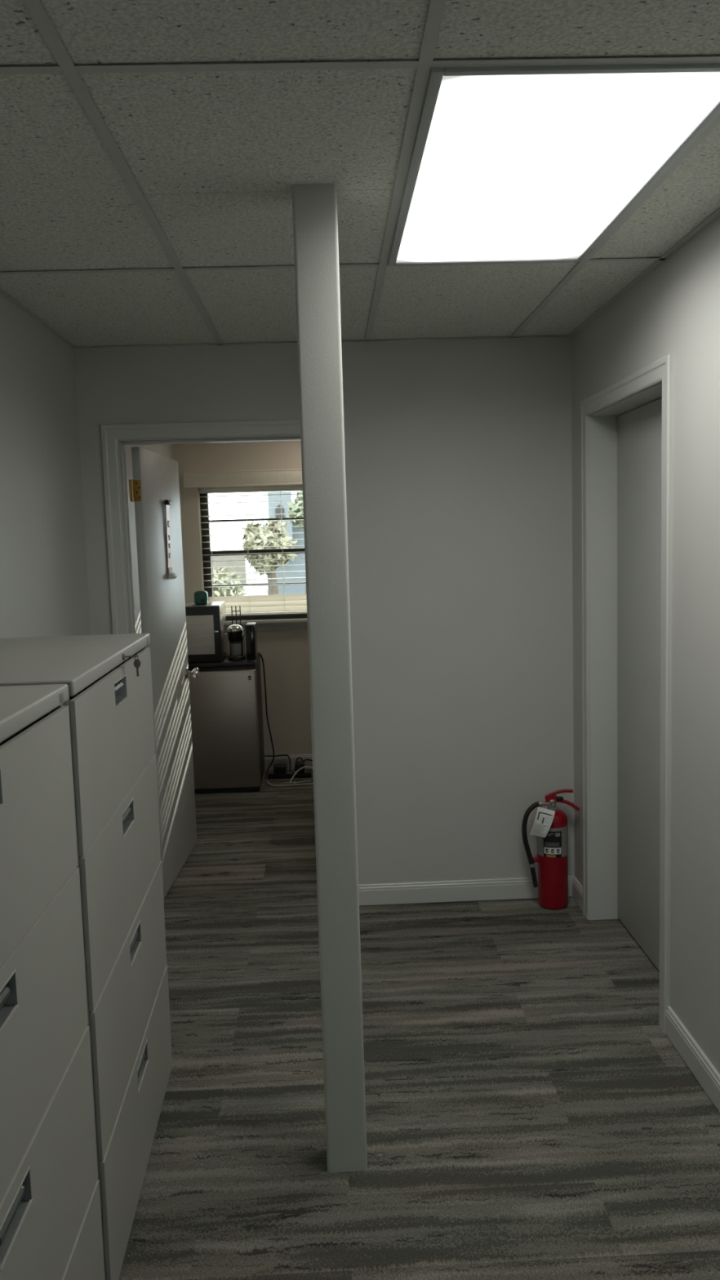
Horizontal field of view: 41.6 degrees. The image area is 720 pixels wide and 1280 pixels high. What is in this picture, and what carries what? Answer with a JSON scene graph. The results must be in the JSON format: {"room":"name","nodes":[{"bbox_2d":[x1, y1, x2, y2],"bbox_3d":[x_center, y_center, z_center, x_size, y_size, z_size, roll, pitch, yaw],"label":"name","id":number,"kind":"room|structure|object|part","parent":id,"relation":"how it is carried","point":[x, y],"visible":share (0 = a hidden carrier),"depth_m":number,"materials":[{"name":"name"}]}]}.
{"room":"office hallway","nodes":[
{"label":"office hallway","id":0,"kind":"room"},
{"bbox_2d":[0,293,174,638],"bbox_3d":[-1.161,0.153,2.220,0.150,2.550,9.060,-2,6,-2],"label":"wall","id":1,"kind":"structure","parent":0,"point":[44,581],"depth_m":3.41,"materials":[{"name":"paint"}]},
{"bbox_2d":[173,440,311,771],"bbox_3d":[0.318,-0.382,6.693,3.120,2.550,0.160,-2,6,-2],"label":"wall","id":2,"kind":"structure","parent":0,"point":[284,653],"depth_m":6.62,"materials":[{"name":"beige paint"}]},
{"bbox_2d":[199,485,307,631],"bbox_3d":[-0.533,-0.570,6.603,1.252,0.995,0.190,-2,6,-2],"label":"window","id":3,"kind":"structure","parent":2,"relation":"in","point":[290,623],"depth_m":6.62,"materials":[{"name":"brown metal"}]},
{"bbox_2d":[183,468,306,616],"bbox_3d":[-0.545,-0.668,6.538,1.265,0.989,0.170,-2,6,-2],"label":"window blind","id":4,"kind":"object","parent":3,"relation":"attached to","point":[250,603],"visible":0.54,"depth_m":6.56,"materials":[{"name":"beige plastic"}]},
{"bbox_3d":[-1.028,-0.596,6.587,0.002,0.840,0.054,-2,6,-2],"label":"ladder cord","id":5,"kind":"part","parent":4,"relation":"part of","materials":[{"name":"white fabric"}]},
{"bbox_3d":[-0.778,-0.605,6.595,0.002,0.840,0.054,-2,6,-2],"label":"ladder cord","id":6,"kind":"part","parent":4,"relation":"part of","materials":[{"name":"white fabric"}]},
{"bbox_3d":[-0.524,-0.192,6.649,1.107,0.016,0.048,-2,6,-2],"label":"rail","id":7,"kind":"part","parent":4,"relation":"part of","materials":[{"name":"beige plastic"}]},
{"bbox_3d":[-0.538,-0.613,6.603,0.002,0.840,0.054,-2,6,-2],"label":"ladder cord","id":8,"kind":"part","parent":4,"relation":"part of","materials":[{"name":"white fabric"}]},
{"bbox_3d":[-0.519,-0.136,6.628,1.252,0.024,0.145,-2,6,-2],"label":"sill","id":9,"kind":"part","parent":3,"relation":"part of","materials":[{"name":"ceramic"}]},
{"bbox_2d":[264,754,312,770],"bbox_3d":[0.358,0.838,6.739,3.120,0.105,0.014,-2,6,-2],"label":"baseboard","id":10,"kind":"structure","parent":2,"relation":"attached to","point":[281,759],"depth_m":6.71,"materials":[{"name":"wood"}]},
{"bbox_2d":[73,336,574,884],"bbox_3d":[-0.055,-0.091,4.145,2.195,2.550,0.120,-2,6,-2],"label":"wall","id":11,"kind":"structure","parent":0,"point":[458,452],"depth_m":4.07,"materials":[{"name":"paint"}]},
{"bbox_2d":[128,446,199,898],"bbox_3d":[-0.910,0.130,4.612,0.113,2.036,0.861,-2,6,1],"label":"door","id":12,"kind":"structure","parent":11,"relation":"in","point":[155,480],"depth_m":4.53,"materials":[{"name":"wood"}]},
{"bbox_2d":[164,499,177,579],"bbox_3d":[-0.922,-0.488,4.614,0.031,0.383,0.076,-2,6,1],"label":"plaque","id":13,"kind":"object","parent":12,"relation":"attached to","point":[171,575],"visible":1,"depth_m":4.60,"materials":[{"name":"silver metal"}]},
{"bbox_3d":[-0.879,0.174,4.986,0.068,0.060,0.060,-2,6,1],"label":"knob","id":14,"kind":"part","parent":12,"relation":"part of","materials":[{"name":"silver metal"}]},
{"bbox_2d":[100,418,300,634],"bbox_3d":[-0.565,0.136,4.144,0.976,2.129,0.136,-2,6,-2],"label":"door frame","id":15,"kind":"structure","parent":11,"relation":"attached to","point":[110,433],"depth_m":3.98,"materials":[{"name":"wood"}]},
{"bbox_2d":[358,875,574,905],"bbox_3d":[0.461,1.117,4.227,0.999,0.092,0.014,-2,6,-2],"label":"baseboard","id":16,"kind":"structure","parent":11,"relation":"attached to","point":[517,887],"depth_m":4.22,"materials":[{"name":"wood"}]},
{"bbox_2d":[0,0,719,348],"bbox_3d":[-0.032,-0.953,0.711,2.385,0.130,6.520,-2,6,-2],"label":"ceiling","id":17,"kind":"structure","parent":0,"point":[153,153],"depth_m":2.03,"materials":[{"name":"tile"}]},
{"bbox_2d":[387,63,719,266],"bbox_3d":[0.395,-1.105,2.251,0.584,0.090,1.195,-2,6,-2],"label":"ceiling light","id":18,"kind":"object","parent":17,"relation":"attached to","point":[533,164],"visible":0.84,"depth_m":2.03,"materials":[{"name":"plastic"}]},
{"bbox_2d":[118,768,719,1279],"bbox_3d":[0.516,1.433,2.343,3.420,0.120,9.210,-2,6,-2],"label":"floor","id":19,"kind":"structure","parent":0,"point":[531,1113],"depth_m":2.76,"materials":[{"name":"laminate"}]},
{"bbox_2d":[0,684,105,1279],"bbox_3d":[-0.755,0.822,1.431,0.471,1.369,0.935,-2,6,-2],"label":"filing cabinet","id":20,"kind":"object","parent":19,"relation":"on","point":[51,1222],"visible":1,"depth_m":1.62,"materials":[{"name":"metal"}]},
{"bbox_3d":[-0.552,0.231,1.374,0.020,0.059,0.149,-2,6,-2],"label":"recessed pull","id":21,"kind":"part","parent":20,"relation":"part of","materials":[{"name":"metal"}]},
{"bbox_3d":[-0.542,0.551,1.409,0.020,0.059,0.149,-2,6,-2],"label":"recessed pull","id":22,"kind":"part","parent":20,"relation":"part of","materials":[{"name":"metal"}]},
{"bbox_3d":[-0.532,0.877,1.445,0.020,0.059,0.149,-2,6,-2],"label":"recessed pull","id":23,"kind":"part","parent":20,"relation":"part of","materials":[{"name":"metal"}]},
{"bbox_3d":[-0.778,0.158,1.358,0.466,0.033,0.935,-2,6,-2],"label":"panel","id":24,"kind":"part","parent":20,"relation":"part of","materials":[{"name":"metal"}]},
{"bbox_3d":[-0.546,0.335,1.385,0.011,0.318,0.925,-2,6,-2],"label":"drawer","id":25,"kind":"part","parent":20,"relation":"part of","materials":[{"name":"metal"}]},
{"bbox_3d":[-0.536,0.658,1.421,0.011,0.324,0.925,-2,6,-2],"label":"drawer","id":26,"kind":"part","parent":20,"relation":"part of","materials":[{"name":"metal"}]},
{"bbox_3d":[-0.526,0.985,1.457,0.011,0.326,0.925,-2,6,-2],"label":"drawer","id":27,"kind":"part","parent":20,"relation":"part of","materials":[{"name":"metal"}]},
{"bbox_3d":[-0.559,0.108,1.778,0.002,0.017,0.026,-2,6,-2],"label":"maker plate","id":28,"kind":"part","parent":20,"relation":"part of","materials":[{"name":"grey plastic"}]},
{"bbox_3d":[-0.516,1.312,1.493,0.011,0.324,0.925,-2,6,-2],"label":"drawer","id":29,"kind":"part","parent":20,"relation":"part of","materials":[{"name":"metal"}]},
{"bbox_2d":[0,633,172,1279],"bbox_3d":[-0.802,0.718,2.397,0.471,1.369,0.935,-2,6,-3],"label":"filing cabinet","id":30,"kind":"object","parent":19,"relation":"on","point":[111,710],"visible":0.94,"depth_m":2.25,"materials":[{"name":"metal"}]},
{"bbox_3d":[-0.825,0.054,2.324,0.466,0.033,0.935,-2,6,-3],"label":"panel","id":31,"kind":"part","parent":30,"relation":"part of","materials":[{"name":"metal"}]},
{"bbox_3d":[-0.593,0.230,2.356,0.011,0.318,0.925,-2,6,-3],"label":"drawer","id":32,"kind":"part","parent":30,"relation":"part of","materials":[{"name":"metal"}]},
{"bbox_3d":[-0.583,0.553,2.392,0.011,0.324,0.925,-2,6,-3],"label":"drawer","id":33,"kind":"part","parent":30,"relation":"part of","materials":[{"name":"metal"}]},
{"bbox_3d":[-0.599,0.126,2.345,0.020,0.059,0.149,-2,6,-3],"label":"recessed pull","id":34,"kind":"part","parent":30,"relation":"part of","materials":[{"name":"metal"}]},
{"bbox_3d":[-0.573,0.879,2.428,0.011,0.326,0.925,-2,6,-3],"label":"drawer","id":35,"kind":"part","parent":30,"relation":"part of","materials":[{"name":"metal"}]},
{"bbox_3d":[-0.589,0.446,2.380,0.020,0.059,0.149,-2,6,-3],"label":"recessed pull","id":36,"kind":"part","parent":30,"relation":"part of","materials":[{"name":"metal"}]},
{"bbox_2d":[124,654,140,676],"bbox_3d":[-0.570,0.066,2.383,0.036,0.056,0.022,-2,6,-3],"label":"key","id":37,"kind":"object","parent":30,"relation":"in","point":[137,662],"visible":1,"depth_m":2.38,"materials":[{"name":"metal"}]},
{"bbox_3d":[-0.563,1.207,2.463,0.011,0.324,0.925,-2,6,-3],"label":"drawer","id":38,"kind":"part","parent":30,"relation":"part of","materials":[{"name":"metal"}]},
{"bbox_3d":[-0.580,0.772,2.416,0.020,0.059,0.149,-2,6,-3],"label":"recessed pull","id":39,"kind":"part","parent":30,"relation":"part of","materials":[{"name":"metal"}]},
{"bbox_3d":[-0.570,1.100,2.452,0.020,0.059,0.149,-2,6,-3],"label":"recessed pull","id":40,"kind":"part","parent":30,"relation":"part of","materials":[{"name":"metal"}]},
{"bbox_2d":[187,652,264,792],"bbox_3d":[-0.907,0.545,6.351,0.484,0.856,0.494,-2,6,-2],"label":"mini fridge","id":41,"kind":"object","parent":19,"relation":"on","point":[226,711],"visible":0.8,"depth_m":6.11,"materials":[{"name":"grey metal"}]},
{"bbox_2d":[185,601,227,662],"bbox_3d":[-1.030,-0.053,6.229,0.269,0.366,0.400,-2,6,-2],"label":"microwave","id":42,"kind":"object","parent":41,"relation":"on","point":[206,624],"visible":0.73,"depth_m":6.06,"materials":[{"name":"silver metal"}]},
{"bbox_2d":[191,591,213,605],"bbox_3d":[-1.022,-0.273,6.145,0.122,0.089,0.110,-2,6,-2],"label":"speaker","id":43,"kind":"object","parent":42,"relation":"on","point":[201,597],"visible":1,"depth_m":6.11},
{"bbox_3d":[-0.920,0.136,6.313,0.484,0.033,0.480,-2,6,-2],"label":"panel","id":44,"kind":"part","parent":41,"relation":"part of","materials":[{"name":"black plastic"}]},
{"bbox_3d":[-0.888,0.974,6.189,0.464,0.026,0.030,-2,6,-2],"label":"kick plate","id":45,"kind":"part","parent":41,"relation":"part of","materials":[{"name":"black plastic"}]},
{"bbox_2d":[225,624,245,660],"bbox_3d":[-0.813,0.009,6.224,0.129,0.230,0.197,-2,6,-2],"label":"coffee machine","id":46,"kind":"object","parent":41,"relation":"on","point":[235,634],"visible":1,"depth_m":6.15,"materials":[{"name":"black plastic"}]},
{"bbox_3d":[-0.812,-0.079,6.173,0.104,0.044,0.104,-2,6,-2],"label":"dome lid","id":47,"kind":"part","parent":46,"relation":"part of","materials":[{"name":"silver metal"}]},
{"bbox_2d":[230,642,241,656],"bbox_3d":[-0.807,0.061,6.180,0.072,0.080,0.072,-2,6,-2],"label":"cup","id":48,"kind":"object","parent":46,"relation":"on","point":[235,647],"depth_m":6.15,"materials":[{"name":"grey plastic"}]},
{"bbox_3d":[-0.761,-0.053,6.136,0.017,0.056,0.035,-6,8,-35],"label":"lever","id":49,"kind":"part","parent":46,"relation":"part of","materials":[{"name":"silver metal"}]},
{"bbox_2d":[229,605,245,655],"bbox_3d":[-0.831,-0.064,6.405,0.105,0.335,0.060,-2,6,-2],"label":"wire stand","id":50,"kind":"object","parent":41,"relation":"on","point":[232,611],"visible":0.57,"depth_m":6.39,"materials":[{"name":"brown metal"}]},
{"bbox_2d":[245,622,257,659],"bbox_3d":[-0.713,0.005,6.236,0.059,0.228,0.160,-2,6,-2],"label":"box","id":51,"kind":"object","parent":41,"relation":"on","point":[251,628],"visible":1,"depth_m":6.16,"materials":[{"name":"grey plastic"}]},
{"bbox_3d":[-0.717,-0.105,6.224,0.055,0.006,0.156,-2,6,-2],"label":"lid","id":52,"kind":"part","parent":51,"relation":"part of","materials":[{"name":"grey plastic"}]},
{"bbox_2d":[259,653,274,777],"bbox_3d":[-0.652,0.516,6.509,0.064,0.857,0.100,3,8,38],"label":"cord","id":53,"kind":"object","parent":41,"relation":"hanging from","point":[260,654],"visible":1,"depth_m":6.52,"materials":[{"name":"black rubber"}]},
{"bbox_2d":[264,754,290,771],"bbox_3d":[-0.566,0.866,6.675,0.222,0.112,0.090,1,7,27],"label":"cord","id":54,"kind":"object","parent":19,"relation":"on","point":[282,754],"visible":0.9,"depth_m":6.68,"materials":[{"name":"black rubber"}]},
{"bbox_2d":[267,770,311,779],"bbox_3d":[-0.483,0.927,6.515,0.300,0.036,0.060,-2,6,-2],"label":"power strip","id":55,"kind":"object","parent":19,"relation":"on","point":[288,775],"visible":0.95,"depth_m":6.49,"materials":[{"name":"black plastic"}]},
{"bbox_2d":[273,763,286,773],"bbox_3d":[-0.550,0.882,6.518,0.085,0.058,0.090,-2,6,-2],"label":"plug adapter","id":56,"kind":"object","parent":55,"relation":"on","point":[281,768],"visible":1,"depth_m":6.47,"materials":[{"name":"black plastic"}]},
{"bbox_2d":[295,760,305,773],"bbox_3d":[-0.410,0.872,6.522,0.062,0.070,0.090,-2,6,-2],"label":"plug adapter","id":57,"kind":"object","parent":55,"relation":"on","point":[300,764],"visible":0.9,"depth_m":6.48,"materials":[{"name":"black plastic"}]},
{"bbox_2d":[266,766,313,786],"bbox_3d":[-0.458,0.916,6.350,0.333,0.095,0.149,-3,6,-11],"label":"cord","id":58,"kind":"object","parent":19,"relation":"on","point":[300,769],"visible":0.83,"depth_m":6.30,"materials":[{"name":"plastic"}]},
{"bbox_2d":[280,779,311,783],"bbox_3d":[-0.424,0.951,6.349,0.209,0.011,0.036,-4,7,-16],"label":"cord","id":59,"kind":"object","parent":19,"relation":"on","point":[310,780],"visible":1,"depth_m":6.33,"materials":[{"name":"plastic"}]},
{"bbox_2d":[294,756,312,770],"bbox_3d":[-0.291,0.868,6.593,0.333,0.116,0.033,-2,6,0],"label":"cord","id":60,"kind":"object","parent":19,"relation":"on","point":[297,758],"visible":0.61,"depth_m":6.59,"materials":[{"name":"black rubber"}]},
{"bbox_2d":[291,183,367,1173],"bbox_3d":[-0.071,0.157,2.372,0.104,2.444,0.100,-2,6,-2],"label":"support post","id":61,"kind":"object","parent":19,"relation":"on","point":[314,206],"visible":1,"depth_m":2.31,"materials":[{"name":"paint"}]},
{"bbox_2d":[521,789,579,910],"bbox_3d":[0.824,0.907,4.120,0.241,0.519,0.143,-5,7,-25],"label":"fire extinguisher","id":62,"kind":"object","parent":19,"relation":"on","point":[550,826],"visible":1,"depth_m":4.09,"materials":[{"name":"red metal"}]},
{"bbox_3d":[0.860,0.666,4.104,0.120,0.040,0.024,0,6,12],"label":"squeeze lever","id":63,"kind":"part","parent":62,"relation":"part of","materials":[{"name":"red metal"}]},
{"bbox_3d":[0.882,0.713,4.104,0.131,0.047,0.024,0,6,12],"label":"carry handle","id":64,"kind":"part","parent":62,"relation":"part of","materials":[{"name":"red metal"}]},
{"bbox_2d":[571,214,719,1074],"bbox_3d":[1.114,0.223,0.954,0.160,2.550,6.370,-2,6,-2],"label":"wall","id":65,"kind":"structure","parent":0,"point":[674,308],"depth_m":2.79,"materials":[{"name":"paint"}]},
{"bbox_2d":[572,876,582,911],"bbox_3d":[0.957,1.111,4.144,0.014,0.092,0.181,-2,6,-2],"label":"baseboard","id":66,"kind":"structure","parent":65,"relation":"attached to","point":[577,889],"depth_m":4.14,"materials":[{"name":"wood"}]},
{"bbox_2d":[580,353,673,1034],"bbox_3d":[1.025,0.154,3.452,0.176,2.148,0.991,-2,6,-2],"label":"door frame","id":67,"kind":"structure","parent":65,"relation":"attached to","point":[602,424],"depth_m":3.82,"materials":[{"name":"wood"}]},
{"bbox_2d":[617,398,662,971],"bbox_3d":[1.090,0.187,3.458,0.047,2.078,0.851,-2,6,-2],"label":"door","id":68,"kind":"structure","parent":65,"relation":"in","point":[639,430],"depth_m":3.60,"materials":[{"name":"wood"}]},
{"bbox_2d":[665,1005,719,1112],"bbox_3d":[1.085,1.507,0.494,0.014,0.092,5.181,-2,6,-2],"label":"baseboard","id":69,"kind":"structure","parent":65,"relation":"attached to","point":[696,1060],"depth_m":2.83,"materials":[{"name":"wood"}]},
{"label":"outside","id":70,"kind":"structure","parent":0,"visible":0},
{"bbox_2d":[245,567,268,592],"bbox_3d":[-0.457,0.502,15.136,80.000,0.200,110.000,-2,6,-2],"label":"ground","id":71,"kind":"structure","parent":70,"point":[252,575],"depth_m":49.65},
{"bbox_2d":[211,555,246,583],"bbox_3d":[-8.302,-1.753,29.839,9.400,1.550,0.250,-2,6,-2],"label":"wall","id":72,"kind":"structure","parent":71,"relation":"on","point":[230,563],"depth_m":29.79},
{"bbox_2d":[212,565,247,596],"bbox_3d":[-2.769,-0.712,18.933,1.098,1.524,0.836,-2,6,-2],"label":"shrub","id":73,"kind":"object","parent":71,"relation":"on","point":[225,591],"visible":0.33,"depth_m":18.78,"materials":[{"name":"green plant"}]},
{"bbox_2d":[213,581,267,595],"bbox_3d":[-4.473,-1.085,23.378,4.400,1.400,1.800,-2,6,-2],"label":"car","id":74,"kind":"object","parent":71,"relation":"on","point":[254,590],"visible":0.02,"depth_m":23.07,"materials":[{"name":"white paint"}]},
{"bbox_2d":[240,516,297,595],"bbox_3d":[-1.927,-1.333,19.923,1.269,2.524,1.109,-6,7,-33],"label":"tree","id":75,"kind":"object","parent":71,"relation":"on","point":[273,589],"visible":0.73,"depth_m":19.71,"materials":[{"name":"green plant"}]},
{"bbox_2d":[267,491,306,594],"bbox_3d":[-0.530,-3.872,36.680,5.500,3.800,7.040,-2,6,-2],"label":"house","id":76,"kind":"structure","parent":71,"relation":"on","point":[295,588],"depth_m":33.83,"materials":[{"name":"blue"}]},
{"bbox_2d":[286,490,306,593],"bbox_3d":[-1.285,-2.455,25.962,1.088,3.390,1.514,2,7,31],"label":"tree","id":77,"kind":"object","parent":71,"relation":"on","point":[300,497],"visible":0.13,"depth_m":25.53,"materials":[{"name":"green plant"}]},
{"bbox_3d":[-1.314,-3.401,25.858,1.088,1.485,1.514,2,7,31],"label":"crown","id":78,"kind":"part","parent":77,"relation":"part of","materials":[{"name":"green plant"}]}
]}

